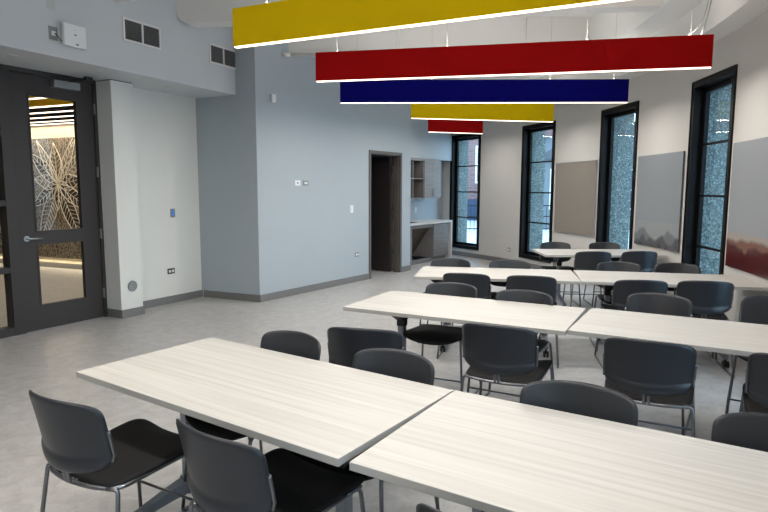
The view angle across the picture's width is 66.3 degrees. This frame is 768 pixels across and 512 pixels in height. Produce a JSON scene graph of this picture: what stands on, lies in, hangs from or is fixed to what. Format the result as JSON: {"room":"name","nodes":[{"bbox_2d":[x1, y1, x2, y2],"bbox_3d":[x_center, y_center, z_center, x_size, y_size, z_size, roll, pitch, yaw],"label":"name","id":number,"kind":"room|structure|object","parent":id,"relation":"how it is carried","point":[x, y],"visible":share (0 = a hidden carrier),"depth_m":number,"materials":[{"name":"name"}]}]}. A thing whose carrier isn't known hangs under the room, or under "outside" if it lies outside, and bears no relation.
{"room":"classroom","nodes":[
{"label":"classroom","id":0,"kind":"room"},
{"bbox_2d":[0,123,81,263],"bbox_3d":[-10.369,-0.481,4.763,11.299,2.950,15.671,3,7,23],"label":"wall","id":1,"kind":"structure","parent":0,"point":[55,130],"depth_m":11.33,"materials":[{"name":"beige paint"}]},
{"bbox_2d":[0,137,81,258],"bbox_3d":[-6.542,-1.123,11.480,7.800,2.310,0.055,3,7,23],"label":"decorative wall panel","id":2,"kind":"object","parent":1,"relation":"attached to","point":[54,159],"visible":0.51,"depth_m":11.36,"materials":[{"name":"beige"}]},
{"bbox_2d":[0,258,81,269],"bbox_3d":[-6.361,0.182,11.551,8.400,0.100,0.050,3,7,23],"label":"baseboard","id":3,"kind":"structure","parent":1,"relation":"attached to","point":[42,263],"depth_m":11.53,"materials":[{"name":"plastic"}]},
{"bbox_2d":[0,254,81,261],"bbox_3d":[-6.470,0.053,11.536,8.200,0.030,0.064,3,7,23],"label":"trim","id":4,"kind":"structure","parent":1,"relation":"attached to","point":[51,258],"depth_m":11.45,"materials":[{"name":"brown wood"}]},
{"bbox_2d":[108,290,202,318],"bbox_3d":[-2.892,0.622,7.805,0.275,0.100,1.540,4,8,29],"label":"baseboard","id":5,"kind":"structure","parent":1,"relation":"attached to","point":[122,314],"depth_m":7.76,"materials":[{"name":"plastic"}]},
{"bbox_2d":[96,79,142,309],"bbox_3d":[-3.192,-0.664,7.121,0.261,2.810,0.305,4,8,29],"label":"wall column","id":6,"kind":"structure","parent":0,"point":[115,98],"depth_m":7.02,"materials":[{"name":"white paint"}]},
{"bbox_2d":[128,281,136,290],"bbox_3d":[-3.071,0.367,7.184,0.009,0.131,0.131,4,8,29],"label":"round cover plate","id":7,"kind":"object","parent":6,"relation":"attached to","point":[132,285],"visible":1,"depth_m":7.18,"materials":[{"name":"metal"}]},
{"bbox_2d":[96,81,201,307],"bbox_3d":[-4.681,-1.002,4.822,0.150,4.000,11.000,4,8,29],"label":"wall","id":8,"kind":"structure","parent":0,"point":[165,123],"depth_m":7.89,"materials":[{"name":"white paint"}]},
{"bbox_2d":[0,130,14,338],"bbox_3d":[-4.844,-0.377,4.581,0.132,2.813,3.560,4,8,29],"label":"window","id":9,"kind":"structure","parent":8,"relation":"in","point":[7,331],"depth_m":6.16,"materials":[{"name":"brown metal"}]},
{"bbox_2d":[47,0,54,9],"bbox_3d":[-3.149,-2.392,5.561,0.004,0.116,0.080,3,7,26],"label":"blank cover plate","id":10,"kind":"object","parent":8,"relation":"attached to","point":[50,3],"visible":1,"depth_m":5.56,"materials":[{"name":"paint"}]},
{"bbox_2d":[0,64,107,335],"bbox_3d":[-3.591,-0.599,6.537,0.400,2.813,1.099,4,8,29],"label":"door","id":11,"kind":"structure","parent":8,"relation":"in","point":[20,237],"depth_m":6.39,"materials":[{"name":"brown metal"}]},
{"bbox_2d":[48,25,62,40],"bbox_3d":[-3.125,-2.120,5.606,0.037,0.124,0.131,3,7,26],"label":"outlet","id":12,"kind":"object","parent":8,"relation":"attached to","point":[53,33],"visible":1,"depth_m":5.59,"materials":[{"name":"metal"}]},
{"bbox_2d":[61,22,86,49],"bbox_3d":[-3.038,-2.153,5.757,0.056,0.216,0.244,3,7,26],"label":"wireless access point","id":13,"kind":"object","parent":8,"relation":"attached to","point":[74,36],"visible":1,"depth_m":5.73,"materials":[{"name":"white plastic"}]},
{"bbox_2d":[0,0,235,97],"bbox_3d":[-5.062,-2.211,3.022,1.162,1.187,11.745,3,7,26],"label":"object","id":14,"kind":"structure","parent":8,"relation":"attached to","point":[182,63],"depth_m":6.30,"materials":[{"name":"paint"}]},
{"bbox_2d":[122,16,160,49],"bbox_3d":[-2.674,-2.459,6.509,0.013,0.248,0.515,3,7,26],"label":"air vent","id":15,"kind":"object","parent":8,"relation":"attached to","point":[134,31],"visible":1,"depth_m":6.50,"materials":[{"name":"metal"}]},
{"bbox_2d":[167,268,174,273],"bbox_3d":[-2.899,0.205,8.015,0.010,0.075,0.120,4,7,29],"label":"power outlet","id":16,"kind":"object","parent":8,"relation":"attached to","point":[171,270],"visible":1,"depth_m":8.02,"materials":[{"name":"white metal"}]},
{"bbox_2d":[170,209,174,216],"bbox_3d":[-2.866,-0.584,7.979,0.010,0.115,0.075,4,8,29],"label":"wall control","id":17,"kind":"object","parent":8,"relation":"attached to","point":[172,211],"visible":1,"depth_m":7.97,"materials":[{"name":"plastic"}]},
{"bbox_2d":[195,46,259,296],"bbox_3d":[-2.161,-1.380,8.159,1.045,4.000,0.120,3,7,24],"label":"wall","id":18,"kind":"structure","parent":0,"point":[225,125],"depth_m":8.13,"materials":[{"name":"blue paint"}]},
{"bbox_2d":[209,43,235,69],"bbox_3d":[-2.093,-2.600,7.672,0.012,0.245,0.520,3,7,26],"label":"air vent","id":19,"kind":"object","parent":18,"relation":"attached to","point":[218,55],"visible":1,"depth_m":7.64,"materials":[{"name":"grey metal"}]},
{"bbox_2d":[204,290,259,301],"bbox_3d":[-2.160,0.566,8.307,0.973,0.100,0.012,3,7,24],"label":"baseboard","id":20,"kind":"structure","parent":18,"relation":"attached to","point":[207,293],"depth_m":8.29,"materials":[{"name":"plastic"}]},
{"bbox_2d":[254,42,410,294],"bbox_3d":[-0.650,-1.534,9.535,0.120,4.000,3.930,5,8,34],"label":"wall","id":21,"kind":"structure","parent":0,"point":[308,235],"depth_m":8.86,"materials":[{"name":"blue paint"}]},
{"bbox_2d":[270,94,275,102],"bbox_3d":[-1.512,-2.154,8.035,0.050,0.110,0.070,5,8,34],"label":"sensor","id":22,"kind":"object","parent":21,"relation":"attached to","point":[272,96],"visible":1,"depth_m":8.02,"materials":[{"name":"white plastic"}]},
{"bbox_2d":[295,180,299,185],"bbox_3d":[-1.258,-1.065,8.575,0.010,0.075,0.115,5,8,34],"label":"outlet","id":23,"kind":"object","parent":21,"relation":"attached to","point":[297,182],"visible":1,"depth_m":8.57,"materials":[{"name":"white plastic"}]},
{"bbox_2d":[260,265,410,301],"bbox_3d":[-0.741,0.395,9.824,0.363,0.100,3.943,5,8,34],"label":"baseboard","id":24,"kind":"structure","parent":21,"relation":"attached to","point":[295,291],"depth_m":9.03,"materials":[{"name":"plastic"}]},
{"bbox_2d":[369,150,401,278],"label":"door","id":25,"kind":"structure","parent":21,"relation":"in","point":[379,167],"depth_m":11.00,"materials":[{"name":"paint"}]},
{"bbox_2d":[0,255,747,511],"bbox_3d":[-5.858,0.894,6.252,19.102,0.100,21.640,3,7,21],"label":"floor","id":26,"kind":"structure","parent":0,"point":[46,363],"depth_m":5.31,"materials":[{"name":"grey tile"}]},
{"bbox_2d":[28,390,193,511],"bbox_3d":[-1.069,0.884,2.397,0.517,0.822,0.592,4,7,29],"label":"chair","id":27,"kind":"object","parent":26,"relation":"on","point":[78,446],"visible":0.96,"depth_m":2.17,"materials":[{"name":"plastic"}]},
{"bbox_2d":[181,330,320,510],"bbox_3d":[-0.613,0.829,2.887,0.517,0.822,0.592,5,8,37],"label":"chair","id":28,"kind":"object","parent":26,"relation":"on","point":[296,343],"visible":0.19,"depth_m":3.01,"materials":[{"name":"plastic"}]},
{"bbox_2d":[76,337,452,511],"bbox_3d":[-0.556,0.906,2.596,1.524,0.736,0.762,5,8,34],"label":"table","id":29,"kind":"object","parent":26,"relation":"on","point":[329,413],"visible":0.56,"depth_m":2.41,"materials":[{"name":"laminate"}]},
{"bbox_2d":[176,418,364,511],"bbox_3d":[-0.402,0.921,2.089,0.517,0.822,0.592,5,8,36],"label":"chair","id":30,"kind":"object","parent":26,"relation":"on","point":[224,475],"visible":1,"depth_m":1.86,"materials":[{"name":"plastic"}]},
{"bbox_2d":[288,348,439,511],"bbox_3d":[-0.074,0.871,2.535,0.517,0.822,0.592,4,8,31],"label":"chair","id":31,"kind":"object","parent":26,"relation":"on","point":[398,363],"visible":0.13,"depth_m":2.70,"materials":[{"name":"plastic"}]},
{"bbox_2d":[327,327,403,367],"bbox_3d":[-0.058,0.763,3.476,0.517,0.822,0.592,2,7,14],"label":"chair","id":32,"kind":"object","parent":26,"relation":"on","point":[343,343],"visible":0.23,"depth_m":3.18,"materials":[{"name":"plastic"}]},
{"bbox_2d":[410,222,447,265],"bbox_3d":[0.731,-0.291,12.681,0.612,0.818,1.615,5,8,34],"label":"base cabinet","id":33,"kind":"object","parent":26,"relation":"on","point":[430,241],"visible":0.67,"depth_m":12.72,"materials":[{"name":"laminate"}]},
{"bbox_2d":[416,503,441,511],"bbox_3d":[0.375,0.982,1.581,0.517,0.822,0.592,4,8,32],"label":"chair","id":34,"kind":"object","parent":26,"relation":"on","point":[421,507],"visible":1,"depth_m":1.42,"materials":[{"name":"plastic"}]},
{"bbox_2d":[410,219,451,257],"bbox_3d":[0.620,-0.299,12.549,0.689,0.862,2.255,5,8,34],"label":"countertop","id":35,"kind":"structure","parent":26,"relation":"on","point":[422,221],"depth_m":13.21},
{"bbox_2d":[403,282,479,393],"bbox_3d":[0.442,0.647,4.490,0.517,0.822,0.592,3,7,24],"label":"chair","id":36,"kind":"object","parent":26,"relation":"on","point":[429,334],"visible":0.52,"depth_m":4.48,"materials":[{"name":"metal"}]},
{"bbox_2d":[418,258,470,343],"bbox_3d":[0.659,0.460,6.127,0.517,0.822,0.592,2,7,14],"label":"chair","id":37,"kind":"object","parent":26,"relation":"on","point":[441,262],"visible":0.15,"depth_m":6.34,"materials":[{"name":"plastic"}]},
{"bbox_2d":[343,291,585,349],"bbox_3d":[0.561,0.727,4.173,1.524,0.736,0.762,4,7,27],"label":"table","id":38,"kind":"object","parent":26,"relation":"on","point":[538,318],"visible":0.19,"depth_m":4.06,"materials":[{"name":"beige laminate"}]},
{"bbox_2d":[437,273,494,358],"bbox_3d":[0.800,0.527,5.540,0.517,0.822,0.592,2,7,16],"label":"chair","id":39,"kind":"object","parent":26,"relation":"on","point":[481,282],"visible":0.22,"depth_m":5.24,"materials":[{"name":"plastic"}]},
{"bbox_2d":[414,266,580,356],"bbox_3d":[1.101,0.534,5.859,1.524,0.736,0.762,1,7,11],"label":"table","id":40,"kind":"object","parent":26,"relation":"on","point":[426,272],"visible":0.51,"depth_m":5.79,"materials":[{"name":"beige laminate"}]},
{"bbox_2d":[460,323,552,402],"bbox_3d":[0.736,0.759,3.530,0.517,0.822,0.592,3,7,26],"label":"chair","id":41,"kind":"object","parent":26,"relation":"on","point":[495,354],"visible":0.94,"depth_m":3.28,"materials":[{"name":"plastic"}]},
{"bbox_2d":[489,259,530,297],"bbox_3d":[1.280,0.476,5.995,0.517,0.822,0.592,1,7,10],"label":"chair","id":42,"kind":"object","parent":26,"relation":"on","point":[505,263],"visible":0.16,"depth_m":6.21,"materials":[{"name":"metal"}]},
{"bbox_2d":[467,289,554,396],"bbox_3d":[0.919,0.686,4.162,0.517,0.822,0.592,4,7,29],"label":"chair","id":43,"kind":"object","parent":26,"relation":"on","point":[515,295],"visible":0.22,"depth_m":4.32,"materials":[{"name":"plastic"}]},
{"bbox_2d":[506,275,558,367],"bbox_3d":[1.350,0.545,5.401,0.517,0.822,0.592,2,7,16],"label":"chair","id":44,"kind":"object","parent":26,"relation":"on","point":[548,285],"visible":0.33,"depth_m":5.10,"materials":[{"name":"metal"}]},
{"bbox_2d":[349,390,767,511],"bbox_3d":[0.741,1.005,1.761,1.524,0.736,0.762,4,8,32],"label":"table","id":45,"kind":"object","parent":26,"relation":"on","point":[480,453],"visible":1,"depth_m":1.79,"materials":[{"name":"beige laminate"}]},
{"bbox_2d":[481,380,637,511],"bbox_3d":[0.631,0.926,2.074,0.517,0.822,0.592,3,7,27],"label":"chair","id":46,"kind":"object","parent":26,"relation":"on","point":[575,397],"visible":0.16,"depth_m":2.27,"materials":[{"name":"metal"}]},
{"bbox_2d":[539,242,580,306],"bbox_3d":[2.390,0.238,8.090,0.517,0.822,0.592,1,7,4],"label":"chair","id":47,"kind":"object","parent":26,"relation":"on","point":[546,245],"visible":0.62,"depth_m":8.28,"materials":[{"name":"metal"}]},
{"bbox_2d":[561,251,610,308],"bbox_3d":[2.562,0.318,7.395,0.517,0.822,0.592,1,7,6],"label":"chair","id":48,"kind":"object","parent":26,"relation":"on","point":[584,260],"visible":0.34,"depth_m":7.11,"materials":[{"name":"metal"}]},
{"bbox_2d":[532,249,666,305],"bbox_3d":[2.805,0.313,7.822,1.524,0.736,0.762,0,7,1],"label":"table","id":49,"kind":"object","parent":26,"relation":"on","point":[559,255],"visible":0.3,"depth_m":7.78,"materials":[{"name":"beige laminate"}]},
{"bbox_2d":[583,242,620,306],"bbox_3d":[3.068,0.242,8.072,0.517,0.822,0.592,1,7,6],"label":"chair","id":50,"kind":"object","parent":26,"relation":"on","point":[596,245],"visible":0.14,"depth_m":8.28,"materials":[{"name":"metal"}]},
{"bbox_2d":[589,261,640,350],"bbox_3d":[2.364,0.494,5.860,0.517,0.822,0.592,2,7,12],"label":"chair","id":51,"kind":"object","parent":26,"relation":"on","point":[621,266],"visible":0.19,"depth_m":6.07,"materials":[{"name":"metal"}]},
{"bbox_2d":[594,280,667,368],"bbox_3d":[2.187,0.573,5.178,0.517,0.822,0.592,1,7,10],"label":"chair","id":52,"kind":"object","parent":26,"relation":"on","point":[622,289],"visible":0.36,"depth_m":4.90,"materials":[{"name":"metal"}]},
{"bbox_2d":[611,251,657,293],"bbox_3d":[3.135,0.315,7.436,0.517,0.822,0.592,1,7,4],"label":"chair","id":53,"kind":"object","parent":26,"relation":"on","point":[647,260],"visible":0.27,"depth_m":7.14,"materials":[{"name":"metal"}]},
{"bbox_2d":[604,292,692,435],"bbox_3d":[1.836,0.702,4.045,0.517,0.822,0.592,4,8,33],"label":"chair","id":54,"kind":"object","parent":26,"relation":"on","point":[647,302],"visible":0.17,"depth_m":4.22,"materials":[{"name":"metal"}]},
{"bbox_2d":[603,337,696,437],"bbox_3d":[1.439,0.797,3.210,0.517,0.822,0.592,3,7,27],"label":"chair","id":55,"kind":"object","parent":26,"relation":"on","point":[650,373],"visible":0.86,"depth_m":2.95,"materials":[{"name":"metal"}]},
{"bbox_2d":[567,308,767,356],"bbox_3d":[1.935,0.811,3.472,1.524,0.736,0.762,4,8,30],"label":"table","id":56,"kind":"object","parent":26,"relation":"on","point":[709,335],"visible":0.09,"depth_m":3.47,"materials":[{"name":"beige laminate"}]},
{"bbox_2d":[573,270,767,367],"bbox_3d":[2.612,0.572,5.561,1.524,0.736,0.762,2,7,12],"label":"table","id":57,"kind":"object","parent":26,"relation":"on","point":[607,279],"visible":0.41,"depth_m":5.50,"materials":[{"name":"beige laminate"}]},
{"bbox_2d":[654,263,713,357],"bbox_3d":[2.895,0.508,5.756,0.517,0.822,0.592,2,7,16],"label":"chair","id":58,"kind":"object","parent":26,"relation":"on","point":[663,267],"visible":0.24,"depth_m":5.97,"materials":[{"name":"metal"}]},
{"bbox_2d":[675,280,734,376],"bbox_3d":[2.726,0.579,5.134,0.517,0.822,0.592,2,7,15],"label":"chair","id":59,"kind":"object","parent":26,"relation":"on","point":[709,299],"visible":0.66,"depth_m":4.86,"materials":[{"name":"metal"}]},
{"bbox_2d":[711,412,767,451],"bbox_3d":[1.168,0.964,1.751,0.517,0.822,0.592,5,8,36],"label":"chair","id":60,"kind":"object","parent":26,"relation":"on","point":[749,430],"visible":0.29,"depth_m":1.98,"materials":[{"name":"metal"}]},
{"bbox_2d":[725,296,767,413],"bbox_3d":[2.602,0.717,3.927,0.517,0.822,0.592,4,8,32],"label":"chair","id":61,"kind":"object","parent":26,"relation":"on","point":[753,309],"visible":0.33,"depth_m":4.15,"materials":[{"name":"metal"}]},
{"bbox_2d":[739,352,767,412],"bbox_3d":[2.031,0.833,2.912,0.517,0.822,0.592,4,8,32],"label":"chair","id":62,"kind":"object","parent":26,"relation":"on","point":[754,398],"visible":0.73,"depth_m":2.79,"materials":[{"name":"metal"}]},
{"bbox_2d":[371,155,393,269],"bbox_3d":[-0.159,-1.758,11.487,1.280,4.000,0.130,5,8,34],"label":"door frame","id":63,"kind":"structure","parent":0,"point":[372,156],"depth_m":11.30,"materials":[{"name":"paint"}]},
{"bbox_2d":[410,161,442,257],"bbox_3d":[0.550,-1.928,12.982,0.120,4.000,3.200,5,8,34],"label":"wall","id":64,"kind":"structure","parent":0,"point":[428,208],"depth_m":13.66,"materials":[{"name":"blue paint"}]},
{"bbox_2d":[411,158,440,198],"bbox_3d":[0.522,-1.641,12.456,0.450,0.849,2.151,5,8,34],"label":"upper cabinet","id":65,"kind":"object","parent":64,"relation":"attached to","point":[425,173],"visible":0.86,"depth_m":12.74,"materials":[{"name":"laminate"}]},
{"bbox_2d":[411,78,451,160],"bbox_3d":[0.648,-2.999,12.623,0.299,1.787,2.919,5,8,34],"label":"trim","id":66,"kind":"structure","parent":64,"relation":"attached to","point":[425,144],"depth_m":12.88,"materials":[{"name":"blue paint"}]},
{"bbox_2d":[439,14,594,78],"bbox_3d":[-0.467,-3.157,5.487,8.856,0.150,18.293,3,7,21],"label":"ceiling","id":67,"kind":"structure","parent":0,"point":[572,15],"depth_m":8.36,"materials":[{"name":"paint"}]},
{"bbox_2d":[232,0,627,47],"bbox_3d":[0.491,-2.220,3.827,3.700,1.324,0.051,3,7,25],"label":"light","id":68,"kind":"object","parent":67,"relation":"hanging from","point":[284,21],"visible":1,"depth_m":4.19,"materials":[{"name":"yellow metal"}]},
{"bbox_2d":[428,78,482,133],"bbox_3d":[1.445,-3.128,11.745,1.180,1.324,0.050,-2,7,-17],"label":"light","id":69,"kind":"object","parent":67,"relation":"hanging from","point":[434,125],"visible":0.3,"depth_m":11.78,"materials":[{"name":"red metal"}]},
{"bbox_2d":[411,103,553,121],"bbox_3d":[1.630,-2.874,9.539,2.440,1.324,0.051,-1,7,-11],"label":"light","id":70,"kind":"object","parent":67,"relation":"hanging from","point":[522,112],"visible":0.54,"depth_m":9.58,"materials":[{"name":"yellow metal"}]},
{"bbox_2d":[340,20,628,103],"bbox_3d":[1.292,-2.652,7.597,3.730,1.324,0.052,0,7,2],"label":"light","id":71,"kind":"object","parent":67,"relation":"hanging from","point":[549,90],"visible":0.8,"depth_m":7.63,"materials":[{"name":"blue metal"}]},
{"bbox_2d":[315,0,713,81],"bbox_3d":[1.152,-2.436,5.719,3.800,1.324,0.051,1,7,12],"label":"light","id":72,"kind":"object","parent":67,"relation":"hanging from","point":[689,51],"visible":0.99,"depth_m":5.71,"materials":[{"name":"red metal"}]},
{"bbox_2d":[458,85,731,273],"bbox_3d":[1.528,-0.957,5.220,4.734,4.150,18.483,2,7,14],"label":"window glass","id":73,"kind":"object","parent":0,"point":[720,99],"depth_m":9.45,"materials":[{"name":"blue glass"}]},
{"bbox_2d":[442,10,767,321],"bbox_3d":[1.286,-1.039,5.273,4.434,4.000,17.855,2,7,14],"label":"wall","id":74,"kind":"structure","parent":0,"point":[664,96],"depth_m":8.24,"materials":[{"name":"paint"}]},
{"bbox_2d":[110,0,133,2],"bbox_3d":[-0.513,-2.790,5.142,5.292,0.499,0.220,3,7,21],"label":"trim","id":75,"kind":"structure","parent":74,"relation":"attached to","point":[115,1],"depth_m":6.11,"materials":[{"name":"white paint"}]},
{"bbox_2d":[283,18,526,56],"bbox_3d":[0.707,-3.063,8.250,4.208,0.582,0.064,0,7,-3],"label":"pipe","id":76,"kind":"object","parent":74,"relation":"attached to","point":[285,54],"visible":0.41,"depth_m":8.16,"materials":[{"name":"white metal"}]},
{"bbox_2d":[176,0,662,27],"bbox_3d":[0.462,-2.960,6.644,5.852,0.499,0.220,1,7,8],"label":"trim","id":77,"kind":"structure","parent":74,"relation":"attached to","point":[195,13],"depth_m":6.84,"materials":[{"name":"white paint"}]},
{"bbox_2d":[288,16,589,56],"bbox_3d":[0.815,-3.141,8.441,4.480,0.549,0.220,0,7,-3],"label":"trim","id":78,"kind":"structure","parent":74,"relation":"attached to","point":[491,30],"depth_m":8.34,"materials":[{"name":"white paint"}]},
{"bbox_2d":[449,134,480,250],"bbox_3d":[1.911,-1.479,13.570,0.170,2.618,1.044,-4,8,-32],"label":"window","id":79,"kind":"structure","parent":74,"relation":"in","point":[454,164],"depth_m":13.83,"materials":[{"name":"black metal"}]},
{"bbox_2d":[452,250,612,290],"bbox_3d":[1.222,0.908,5.404,4.181,0.100,17.444,2,7,15],"label":"baseboard","id":80,"kind":"structure","parent":74,"relation":"attached to","point":[466,254],"depth_m":13.15,"materials":[{"name":"plastic"}]},
{"bbox_2d":[519,121,555,262],"bbox_3d":[3.005,-1.222,11.359,0.170,2.618,1.063,-2,7,-20],"label":"window","id":81,"kind":"structure","parent":74,"relation":"in","point":[527,131],"depth_m":11.70,"materials":[{"name":"black metal"}]},
{"bbox_2d":[554,160,597,236],"bbox_3d":[3.291,-1.001,10.145,0.045,1.240,1.264,-1,7,-13],"label":"tackboard","id":82,"kind":"object","parent":74,"relation":"attached to","point":[575,182],"visible":1,"depth_m":10.10,"materials":[{"name":"fabric"}]},
{"bbox_2d":[439,0,767,103],"bbox_3d":[1.048,-2.598,5.042,4.555,0.849,17.431,2,7,15],"label":"ceiling","id":83,"kind":"structure","parent":74,"relation":"attached to","point":[673,18],"depth_m":6.64,"materials":[{"name":"paint"}]},
{"bbox_2d":[596,101,639,248],"bbox_3d":[3.588,-0.943,8.945,0.170,2.618,1.063,-1,7,-7],"label":"window","id":84,"kind":"structure","parent":74,"relation":"in","point":[608,116],"depth_m":9.30,"materials":[{"name":"black metal"}]},
{"bbox_2d":[634,151,684,251],"bbox_3d":[3.595,-0.721,7.715,0.039,1.220,1.226,0,7,-1],"label":"board","id":85,"kind":"object","parent":74,"relation":"attached to","point":[660,177],"visible":1,"depth_m":7.64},
{"bbox_2d":[681,64,737,274],"bbox_3d":[3.623,-0.660,6.487,0.170,2.618,1.034,1,7,5],"label":"window","id":86,"kind":"structure","parent":74,"relation":"in","point":[701,90],"depth_m":6.83,"materials":[{"name":"black metal"}]},
{"bbox_2d":[725,137,767,279],"bbox_3d":[3.361,-0.444,5.306,0.039,1.220,1.226,2,7,12],"label":"board","id":87,"kind":"object","parent":74,"relation":"attached to","point":[747,232],"visible":1,"depth_m":5.45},
{"bbox_3d":[-8.784,-2.061,5.192,13.421,0.100,17.382,0,7,0],"label":"ceiling","id":88,"kind":"structure","parent":0,"visible":0},
{"bbox_2d":[29,96,45,99],"bbox_3d":[-4.513,-2.203,7.829,2.650,0.199,0.060,3,7,23],"label":"light","id":89,"kind":"object","parent":88,"relation":"hanging from","point":[30,97],"visible":0.03,"depth_m":7.89,"materials":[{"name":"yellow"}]},
{"bbox_2d":[29,98,72,108],"bbox_3d":[-4.983,-2.302,8.683,2.650,0.199,0.060,3,7,23],"label":"light","id":90,"kind":"object","parent":88,"relation":"hanging from","point":[36,103],"visible":0.12,"depth_m":8.64,"materials":[{"name":"yellow fabric"}]},
{"bbox_2d":[30,105,72,113],"bbox_3d":[-5.359,-2.381,9.364,2.650,0.199,0.060,3,7,23],"label":"light","id":91,"kind":"object","parent":88,"relation":"hanging from","point":[58,108],"visible":0.09,"depth_m":9.30,"materials":[{"name":"white plastic"}]},
{"bbox_2d":[30,111,73,118],"bbox_3d":[-5.721,-2.458,10.021,2.650,0.199,0.060,3,7,23],"label":"light","id":92,"kind":"object","parent":88,"relation":"hanging from","point":[57,114],"visible":0.09,"depth_m":9.96,"materials":[{"name":"white plastic"}]},
{"bbox_2d":[30,116,73,122],"bbox_3d":[-6.138,-2.536,10.691,2.650,0.199,0.060,3,7,23],"label":"light","id":93,"kind":"object","parent":88,"relation":"hanging from","point":[56,119],"visible":0.08,"depth_m":10.60,"materials":[{"name":"white plastic"}]},
{"bbox_2d":[30,121,73,125],"bbox_3d":[-6.396,-2.588,11.138,2.650,0.199,0.060,3,7,23],"label":"light","id":94,"kind":"object","parent":88,"relation":"hanging from","point":[59,122],"visible":0.08,"depth_m":11.05,"materials":[{"name":"white plastic"}]},
{"label":"outside","id":95,"kind":"structure","parent":0,"visible":0},
{"bbox_2d":[467,220,628,248],"bbox_3d":[15.004,-1.586,30.011,150.000,0.199,180.000,0,7,0],"label":"ground","id":96,"kind":"structure","parent":95,"point":[471,233],"depth_m":22.63,"materials":[{"name":"white snow"}]},
{"bbox_2d":[467,130,552,219],"bbox_3d":[6.264,-5.523,35.600,8.900,6.300,8.400,0,7,0],"label":"brick building","id":97,"kind":"structure","parent":96,"relation":"on","point":[473,144],"depth_m":31.69,"materials":[{"name":"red brick"}]},
{"bbox_2d":[467,205,630,228],"bbox_3d":[6.479,-1.520,23.478,9.050,1.020,0.040,0,7,0],"label":"metal fence","id":98,"kind":"object","parent":96,"relation":"on","point":[546,216],"visible":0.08,"depth_m":23.45,"materials":[{"name":"black metal"}]},
{"bbox_2d":[543,121,634,228],"bbox_3d":[9.610,-3.977,27.926,6.600,5.000,6.600,0,7,0],"label":"house","id":99,"kind":"structure","parent":96,"relation":"on","point":[548,152],"depth_m":25.03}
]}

